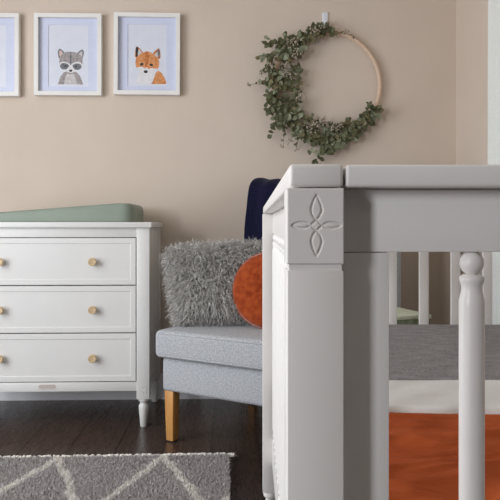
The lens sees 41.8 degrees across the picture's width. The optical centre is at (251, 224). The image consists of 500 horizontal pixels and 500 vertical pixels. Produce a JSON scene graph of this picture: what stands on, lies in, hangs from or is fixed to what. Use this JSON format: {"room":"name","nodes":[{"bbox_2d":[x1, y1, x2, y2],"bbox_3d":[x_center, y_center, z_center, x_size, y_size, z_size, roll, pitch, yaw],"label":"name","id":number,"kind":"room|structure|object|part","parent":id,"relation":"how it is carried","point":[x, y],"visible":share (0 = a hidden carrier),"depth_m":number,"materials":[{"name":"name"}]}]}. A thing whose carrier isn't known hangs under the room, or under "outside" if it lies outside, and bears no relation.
{"room":"children's room","nodes":[
{"label":"children's room","id":0,"kind":"room"},
{"bbox_2d":[0,399,265,499],"bbox_3d":[-0.482,0.930,-1.310,3.625,0.060,9.600,0,0,-2],"label":"floor","id":1,"kind":"structure","parent":0,"point":[27,427],"depth_m":2.85,"materials":[{"name":"brown wood"}]},
{"bbox_2d":[0,222,162,426],"bbox_3d":[-0.912,0.444,3.107,0.921,0.913,0.492,0,0,-2],"label":"dresser","id":2,"kind":"object","parent":1,"relation":"on","point":[80,302],"visible":1,"depth_m":2.89,"materials":[{"name":"white paint"}]},
{"bbox_3d":[-0.905,0.033,2.897,0.785,0.042,0.019,0,0,-2],"label":"frieze rail","id":3,"kind":"part","parent":2,"relation":"part of","materials":[{"name":"white paint"}]},
{"bbox_3d":[-0.905,0.586,2.897,0.779,0.211,0.024,0,0,-2],"label":"drawer","id":4,"kind":"part","parent":2,"relation":"part of","materials":[{"name":"white paint"}]},
{"bbox_3d":[-0.905,0.373,2.897,0.779,0.206,0.024,0,0,-2],"label":"drawer","id":5,"kind":"part","parent":2,"relation":"part of","materials":[{"name":"white paint"}]},
{"bbox_3d":[-0.905,0.161,2.897,0.779,0.207,0.024,0,0,-2],"label":"drawer","id":6,"kind":"part","parent":2,"relation":"part of","materials":[{"name":"white paint"}]},
{"bbox_2d":[0,203,143,221],"bbox_3d":[-0.939,-0.056,3.119,0.800,0.084,0.400,0,0,-2],"label":"mat","id":7,"kind":"object","parent":2,"relation":"on","point":[116,212],"visible":0.97,"depth_m":2.93,"materials":[{"name":"green plastic"}]},
{"bbox_3d":[-0.912,-0.001,3.112,0.921,0.025,0.482,0,0,-2],"label":"panel","id":8,"kind":"part","parent":2,"relation":"part of","materials":[{"name":"white paint"}]},
{"bbox_3d":[-0.702,0.587,2.881,0.037,0.037,0.028,0,0,-2],"label":"knob","id":9,"kind":"part","parent":2,"relation":"part of","materials":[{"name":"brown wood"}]},
{"bbox_3d":[-0.702,0.374,2.881,0.037,0.037,0.028,0,0,-2],"label":"knob","id":10,"kind":"part","parent":2,"relation":"part of","materials":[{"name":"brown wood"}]},
{"bbox_3d":[-0.702,0.162,2.881,0.037,0.037,0.028,0,0,-2],"label":"knob","id":11,"kind":"part","parent":2,"relation":"part of","materials":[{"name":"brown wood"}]},
{"bbox_3d":[-0.484,0.392,2.923,0.057,0.762,0.051,0,0,-2],"label":"corner post","id":12,"kind":"part","parent":2,"relation":"part of","materials":[{"name":"white paint"}]},
{"bbox_3d":[-0.476,0.389,3.133,0.014,0.753,0.368,0,0,-2],"label":"panel","id":13,"kind":"part","parent":2,"relation":"part of","materials":[{"name":"white paint"}]},
{"bbox_3d":[-0.498,0.392,3.341,0.057,0.762,0.050,0,0,-2],"label":"corner post","id":14,"kind":"part","parent":2,"relation":"part of","materials":[{"name":"white paint"}]},
{"bbox_2d":[0,452,236,499],"bbox_3d":[-0.935,0.884,1.730,1.817,0.029,1.563,0,0,-2],"label":"rug","id":15,"kind":"object","parent":1,"relation":"on","point":[169,476],"visible":1,"depth_m":2.28,"materials":[{"name":"grey carpet"}]},
{"bbox_2d":[156,187,400,441],"bbox_3d":[0.155,0.345,2.829,0.826,1.111,0.802,0,0,31],"label":"chair","id":16,"kind":"object","parent":1,"relation":"on","point":[224,362],"visible":0.24,"depth_m":2.60,"materials":[{"name":"grey fabric"}]},
{"bbox_3d":[-0.333,0.791,2.727,0.046,0.208,0.046,0,0,31],"label":"leg","id":17,"kind":"part","parent":16,"relation":"part of","materials":[{"name":"brown wood"}]},
{"bbox_2d":[156,322,261,370],"bbox_3d":[0.110,0.484,2.754,0.826,0.124,0.628,0,0,31],"label":"seat cushion","id":18,"kind":"object","parent":16,"relation":"on","point":[225,347],"depth_m":2.58,"materials":[{"name":"grey fabric"}]},
{"bbox_2d":[158,237,261,326],"bbox_3d":[-0.143,0.255,2.838,0.562,0.424,0.335,0,0,5],"label":"cushion","id":19,"kind":"object","parent":16,"relation":"on","point":[200,277],"visible":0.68,"depth_m":2.77,"materials":[{"name":"grey fur"}]},
{"bbox_3d":[0.149,0.619,2.819,0.790,0.139,0.720,0,0,31],"label":"seat","id":20,"kind":"part","parent":16,"relation":"part of","materials":[{"name":"grey fabric"}]},
{"bbox_2d":[232,252,261,328],"bbox_3d":[0.075,0.268,2.690,0.324,0.318,0.136,0,0,8],"label":"round cushion","id":21,"kind":"object","parent":16,"relation":"on","point":[247,284],"visible":0.29,"depth_m":2.66,"materials":[{"name":"orange fabric"}]},
{"bbox_2d":[244,178,280,242],"bbox_3d":[0.132,-0.061,3.224,0.299,0.353,0.214,0,0,31],"label":"throw blanket","id":22,"kind":"object","parent":16,"relation":"on","point":[260,190],"visible":0.26,"depth_m":3.19,"materials":[{"name":"blue fabric"}]},
{"bbox_3d":[0.320,0.160,3.099,0.786,0.741,0.170,0,0,31],"label":"backrest","id":23,"kind":"part","parent":16,"relation":"part of","materials":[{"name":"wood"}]},
{"bbox_2d":[262,164,499,499],"bbox_3d":[0.405,0.423,1.240,0.750,0.953,1.350,0,0,0],"label":"crib","id":24,"kind":"object","parent":1,"relation":"on","point":[329,251],"visible":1,"depth_m":0.59,"materials":[{"name":"paint"}]},
{"bbox_3d":[0.055,0.366,1.890,0.049,0.797,0.049,0,0,0],"label":"post","id":25,"kind":"part","parent":24,"relation":"part of","materials":[{"name":"paint"}]},
{"bbox_3d":[0.068,0.645,1.240,0.021,0.070,1.251,0,0,0],"label":"rail","id":26,"kind":"part","parent":24,"relation":"part of","materials":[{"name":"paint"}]},
{"bbox_3d":[0.068,-0.004,1.240,0.017,0.056,1.251,0,0,0],"label":"rail","id":27,"kind":"part","parent":24,"relation":"part of","materials":[{"name":"paint"}]},
{"bbox_3d":[0.056,-0.043,1.239,0.047,0.020,1.348,0,0,0],"label":"cap rail","id":28,"kind":"part","parent":24,"relation":"part of","materials":[{"name":"paint"}]},
{"bbox_3d":[0.055,0.366,0.590,0.050,0.797,0.050,0,0,0],"label":"post","id":29,"kind":"part","parent":24,"relation":"part of","materials":[{"name":"paint"}]},
{"bbox_3d":[0.405,-0.043,0.589,0.647,0.020,0.047,0,0,0],"label":"cap rail","id":30,"kind":"part","parent":24,"relation":"part of","materials":[{"name":"paint"}]},
{"bbox_3d":[0.405,-0.004,0.599,0.651,0.056,0.018,0,0,0],"label":"rail","id":31,"kind":"part","parent":24,"relation":"part of","materials":[{"name":"paint"}]},
{"bbox_3d":[0.405,0.366,1.240,0.644,0.129,1.238,0,0,0],"label":"mattress","id":32,"kind":"object","parent":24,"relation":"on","visible":0},
{"bbox_2d":[389,412,499,499],"bbox_3d":[0.405,0.288,0.811,0.638,0.024,0.360,0,0,0],"label":"blanket","id":33,"kind":"object","parent":32,"relation":"on","point":[423,447],"visible":0.51,"depth_m":0.81,"materials":[{"name":"orange fabric"}]},
{"bbox_2d":[389,324,499,379],"bbox_3d":[0.405,0.289,1.518,0.638,0.021,0.670,0,0,0],"label":"blanket","id":34,"kind":"object","parent":32,"relation":"on","point":[419,351],"visible":0.37,"depth_m":1.44,"materials":[{"name":"grey fabric"}]},
{"bbox_2d":[389,380,499,413],"bbox_3d":[0.405,0.288,1.087,0.638,0.024,0.190,0,0,0],"label":"sheet","id":35,"kind":"object","parent":32,"relation":"on","point":[405,396],"visible":0.4,"depth_m":1.06,"materials":[{"name":"white fabric"}]},
{"bbox_2d":[397,307,431,324],"bbox_3d":[0.503,0.603,2.324,0.154,0.593,0.240,0,0,-19],"label":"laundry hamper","id":36,"kind":"object","parent":1,"relation":"on","point":[404,316],"visible":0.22,"depth_m":2.22,"materials":[{"name":"green fabric"}]},
{"bbox_2d":[0,0,455,372],"bbox_3d":[-0.639,-0.375,3.438,3.625,2.550,0.100,0,0,-2],"label":"wall","id":37,"kind":"structure","parent":0,"point":[190,160],"depth_m":3.40,"materials":[{"name":"paint"}]},
{"bbox_2d":[0,13,20,96],"bbox_3d":[-1.357,-0.869,3.345,0.335,0.422,0.034,0,0,-2],"label":"picture frame","id":38,"kind":"object","parent":37,"relation":"attached to","point":[10,23],"visible":1,"depth_m":3.35,"materials":[{"name":"paint"}]},
{"bbox_2d":[34,13,101,95],"bbox_3d":[-0.943,-0.874,3.359,0.341,0.419,0.034,0,0,-2],"label":"picture frame","id":39,"kind":"object","parent":37,"relation":"attached to","point":[67,46],"visible":1,"depth_m":3.37,"materials":[{"name":"paint"}]},
{"bbox_2d":[58,49,83,83],"bbox_3d":[-0.934,-0.816,3.367,0.135,0.183,0.002,0,0,-2],"label":"picture","id":40,"kind":"object","parent":39,"relation":"attached to","point":[70,62],"depth_m":3.37},
{"bbox_2d":[0,373,214,400],"bbox_3d":[-0.637,0.835,3.380,3.425,0.130,0.019,0,0,-2],"label":"baseboard","id":41,"kind":"structure","parent":37,"relation":"attached to","point":[62,395],"depth_m":3.37,"materials":[{"name":"paint"}]},
{"bbox_2d":[113,12,179,95],"bbox_3d":[-0.540,-0.880,3.372,0.338,0.420,0.034,0,0,-2],"label":"picture frame","id":42,"kind":"object","parent":37,"relation":"attached to","point":[146,45],"visible":1,"depth_m":3.38,"materials":[{"name":"paint"}]},
{"bbox_2d":[135,47,165,83],"bbox_3d":[-0.524,-0.825,3.381,0.161,0.193,0.001,0,0,-2],"label":"picture","id":43,"kind":"object","parent":42,"relation":"attached to","point":[147,63],"depth_m":3.38},
{"bbox_2d":[322,12,327,26],"bbox_3d":[0.382,-1.072,3.397,0.032,0.077,0.047,0,0,-2],"label":"wall hook","id":44,"kind":"object","parent":37,"relation":"attached to","point":[324,14],"visible":0.69,"depth_m":3.41,"materials":[{"name":"plastic"}]},
{"bbox_2d":[247,22,383,163],"bbox_3d":[0.326,-0.675,3.361,0.707,0.752,0.095,0,0,-2],"label":"wreath","id":45,"kind":"object","parent":44,"relation":"hanging from","point":[330,137],"visible":1,"depth_m":3.36,"materials":[{"name":"green plant"}]},
{"bbox_2d":[456,0,487,292],"bbox_3d":[1.178,-0.375,1.797,0.100,2.550,3.300,0,0,-2],"label":"wall","id":46,"kind":"structure","parent":0,"point":[471,15],"depth_m":3.23,"materials":[{"name":"paint"}]},
{"label":"curtain rod","id":47,"kind":"object","parent":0,"visible":0},
{"bbox_2d":[488,0,499,324],"bbox_3d":[1.063,-0.246,2.299,0.051,2.232,1.219,0,0,-2],"label":"curtain","id":48,"kind":"object","parent":47,"relation":"hanging from","point":[493,5],"visible":0.43,"depth_m":2.81,"materials":[{"name":"fabric"}]}
]}

